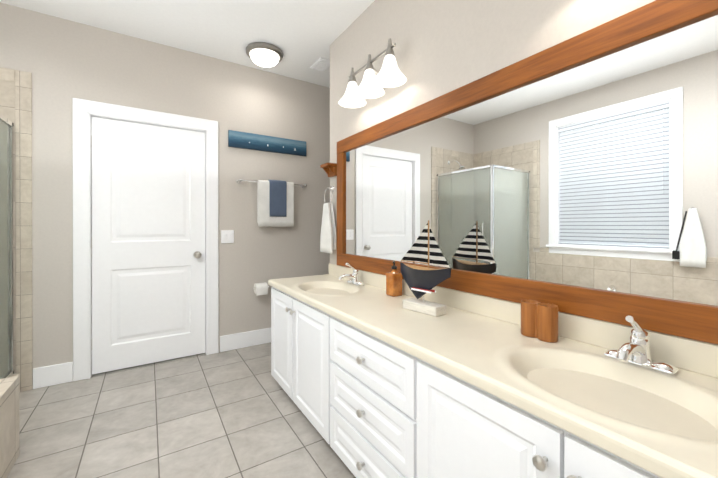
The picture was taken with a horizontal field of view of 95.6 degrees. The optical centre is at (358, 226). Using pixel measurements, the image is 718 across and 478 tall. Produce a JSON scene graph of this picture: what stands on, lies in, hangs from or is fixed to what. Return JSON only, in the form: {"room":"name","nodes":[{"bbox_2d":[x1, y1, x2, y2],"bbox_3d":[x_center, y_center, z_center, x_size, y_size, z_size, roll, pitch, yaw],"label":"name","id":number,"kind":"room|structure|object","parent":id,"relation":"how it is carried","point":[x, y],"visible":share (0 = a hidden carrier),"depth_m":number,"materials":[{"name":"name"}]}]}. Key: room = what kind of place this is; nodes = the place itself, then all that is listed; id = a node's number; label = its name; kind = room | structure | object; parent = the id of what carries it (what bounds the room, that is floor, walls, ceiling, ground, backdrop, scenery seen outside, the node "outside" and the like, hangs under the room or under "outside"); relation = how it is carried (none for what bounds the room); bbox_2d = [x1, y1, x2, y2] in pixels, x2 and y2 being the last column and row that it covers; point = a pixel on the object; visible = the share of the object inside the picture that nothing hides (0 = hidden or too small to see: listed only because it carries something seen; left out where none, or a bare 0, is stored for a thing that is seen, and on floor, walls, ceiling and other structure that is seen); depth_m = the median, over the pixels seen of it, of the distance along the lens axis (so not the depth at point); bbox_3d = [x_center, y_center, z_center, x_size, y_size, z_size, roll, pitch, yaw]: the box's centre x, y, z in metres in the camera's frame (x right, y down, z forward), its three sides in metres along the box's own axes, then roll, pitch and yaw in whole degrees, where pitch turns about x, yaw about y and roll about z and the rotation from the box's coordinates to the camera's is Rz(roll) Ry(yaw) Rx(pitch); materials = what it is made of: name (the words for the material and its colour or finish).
{"room":"bathroom","nodes":[
{"label":"bathroom","id":0,"kind":"room"},
{"bbox_2d":[0,2,329,367],"bbox_3d":[-1.409,-0.196,3.056,4.440,2.745,0.120,0,0,-33],"label":"wall","id":1,"kind":"structure","parent":0,"point":[64,62],"depth_m":2.88,"materials":[{"name":"paint"}]},
{"bbox_2d":[0,67,32,391],"bbox_3d":[-2.751,0.035,2.107,0.914,2.290,0.014,0,0,-33],"label":"wall tile","id":2,"kind":"structure","parent":1,"relation":"attached to","point":[16,98],"depth_m":2.32,"materials":[{"name":"beige tile"}]},
{"bbox_2d":[72,98,218,380],"bbox_3d":[-1.776,0.099,2.805,1.030,2.158,0.144,0,0,-33],"label":"door frame","id":3,"kind":"structure","parent":1,"relation":"attached to","point":[84,110],"depth_m":2.54,"materials":[{"name":"white wood"}]},
{"bbox_2d":[91,116,204,373],"bbox_3d":[-1.756,0.149,2.769,0.822,2.034,0.105,0,0,-33],"label":"door","id":4,"kind":"structure","parent":1,"relation":"in","point":[148,243],"depth_m":2.76,"materials":[{"name":"white wood"}]},
{"bbox_2d":[221,230,233,242],"bbox_3d":[-1.245,0.096,3.083,0.115,0.122,0.012,0,0,-33],"label":"switch plate","id":5,"kind":"object","parent":1,"relation":"attached to","point":[227,236],"visible":1,"depth_m":3.08,"materials":[{"name":"white plastic"}]},
{"bbox_2d":[220,327,270,351],"bbox_3d":[-0.456,1.100,3.595,2.017,0.150,0.015,0,0,-33],"label":"baseboard","id":6,"kind":"structure","parent":1,"relation":"attached to","point":[261,336],"depth_m":3.16,"materials":[{"name":"white wood"}]},
{"bbox_2d":[253,282,269,295],"bbox_3d":[-0.955,0.606,3.207,0.174,0.110,0.122,0,0,-33],"label":"toilet paper","id":7,"kind":"object","parent":1,"relation":"attached to","point":[260,288],"visible":1,"depth_m":3.15,"materials":[{"name":"white paper"}]},
{"bbox_2d":[228,130,305,155],"bbox_3d":[-0.903,-0.837,3.293,0.790,0.155,0.026,0,0,-33],"label":"coat rack","id":8,"kind":"object","parent":1,"relation":"attached to","point":[245,140],"visible":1,"depth_m":3.26,"materials":[{"name":"blue wood"}]},
{"bbox_2d":[236,179,306,226],"bbox_3d":[-0.857,-0.235,3.279,0.712,0.468,0.104,0,0,-33],"label":"towel rail","id":9,"kind":"object","parent":1,"relation":"attached to","point":[275,203],"visible":0.96,"depth_m":3.24,"materials":[{"name":"white fabric"}]},
{"bbox_2d":[7,342,355,477],"bbox_3d":[-0.113,1.212,1.058,4.440,0.060,4.890,0,0,-33],"label":"floor","id":10,"kind":"structure","parent":0,"point":[236,413],"depth_m":1.92,"materials":[{"name":"tile"}]},
{"bbox_2d":[0,114,19,392],"bbox_3d":[-2.523,0.226,1.717,0.840,1.910,0.886,0,0,-33],"label":"shower","id":11,"kind":"object","parent":10,"relation":"on","point":[9,264],"visible":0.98,"depth_m":2.26,"materials":[{"name":"glass"}]},
{"bbox_2d":[0,376,19,477],"bbox_3d":[-1.701,0.902,0.633,1.046,0.563,1.825,0,0,-33],"label":"tub deck","id":12,"kind":"object","parent":10,"relation":"on","point":[9,422],"visible":1,"depth_m":1.56,"materials":[{"name":"tile"}]},
{"bbox_2d":[268,275,717,477],"bbox_3d":[0.235,0.814,1.540,0.566,0.734,2.644,0,0,-33],"label":"bathroom vanity","id":13,"kind":"object","parent":10,"relation":"on","point":[371,378],"depth_m":1.04,"materials":[{"name":"white wood"}]},
{"bbox_2d":[386,261,401,296],"bbox_3d":[0.210,0.304,1.937,0.074,0.209,0.074,0,0,-33],"label":"soap dispenser","id":14,"kind":"object","parent":13,"relation":"on","point":[393,282],"visible":0.98,"depth_m":1.91,"materials":[{"name":"brown plastic"}]},
{"bbox_2d":[400,220,451,316],"bbox_3d":[0.314,0.190,1.581,0.082,0.440,0.310,0,0,-39],"label":"sailboat","id":15,"kind":"object","parent":13,"relation":"on","point":[420,281],"visible":1,"depth_m":1.56,"materials":[{"name":"black wood"}]},
{"bbox_2d":[521,300,557,342],"bbox_3d":[0.668,0.348,1.209,0.068,0.126,0.130,0,0,-33],"label":"toothbrush cup","id":16,"kind":"object","parent":13,"relation":"on","point":[539,320],"visible":0.98,"depth_m":1.18,"materials":[{"name":"brown wood"}]},
{"bbox_2d":[0,0,374,87],"bbox_3d":[-0.113,-1.593,1.049,4.440,0.060,4.890,0,0,-33],"label":"ceiling","id":17,"kind":"structure","parent":0,"point":[302,35],"depth_m":2.50,"materials":[{"name":"paint"}]},
{"bbox_2d":[246,42,282,66],"bbox_3d":[-0.845,-1.500,2.917,0.324,0.134,0.324,0,0,-33],"label":"ceiling light","id":18,"kind":"object","parent":17,"relation":"attached to","point":[262,54],"visible":1,"depth_m":2.83,"materials":[{"name":"white glass"}]},
{"bbox_2d":[310,57,329,71],"bbox_3d":[-0.359,-1.559,3.142,0.140,0.018,0.230,0,0,-33],"label":"ceiling vent","id":19,"kind":"object","parent":17,"relation":"in","point":[321,64],"visible":0.88,"depth_m":3.12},
{"bbox_2d":[330,0,654,264],"bbox_3d":[0.884,-0.190,1.169,0.120,2.745,4.000,0,0,-33],"label":"wall","id":20,"kind":"structure","parent":0,"point":[442,47],"depth_m":1.76,"materials":[{"name":"paint"}]},
{"bbox_2d":[320,186,335,253],"bbox_3d":[-0.253,-0.064,2.744,0.076,0.565,0.210,0,0,-33],"label":"towel ring","id":21,"kind":"object","parent":20,"relation":"attached to","point":[328,238],"visible":1,"depth_m":2.71,"materials":[{"name":"white fabric"}]},
{"bbox_2d":[320,163,336,176],"bbox_3d":[-0.251,-0.472,2.724,0.094,0.100,0.137,0,0,-33],"label":"wood shelf","id":22,"kind":"object","parent":20,"relation":"attached to","point":[330,169],"visible":0.92,"depth_m":2.69,"materials":[{"name":"brown wood"}]},
{"bbox_2d":[338,39,406,107],"bbox_3d":[0.081,-0.978,2.088,0.228,0.246,0.612,0,0,-33],"label":"sconce","id":23,"kind":"object","parent":20,"relation":"attached to","point":[372,85],"visible":1,"depth_m":2.04,"materials":[{"name":"white glass"}]},
{"bbox_2d":[337,0,717,344],"bbox_3d":[0.458,-0.185,1.688,0.029,1.004,2.319,0,0,-33],"label":"mirror","id":24,"kind":"object","parent":20,"relation":"attached to","point":[577,175],"visible":0.94,"depth_m":1.18,"materials":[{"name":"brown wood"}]}
]}

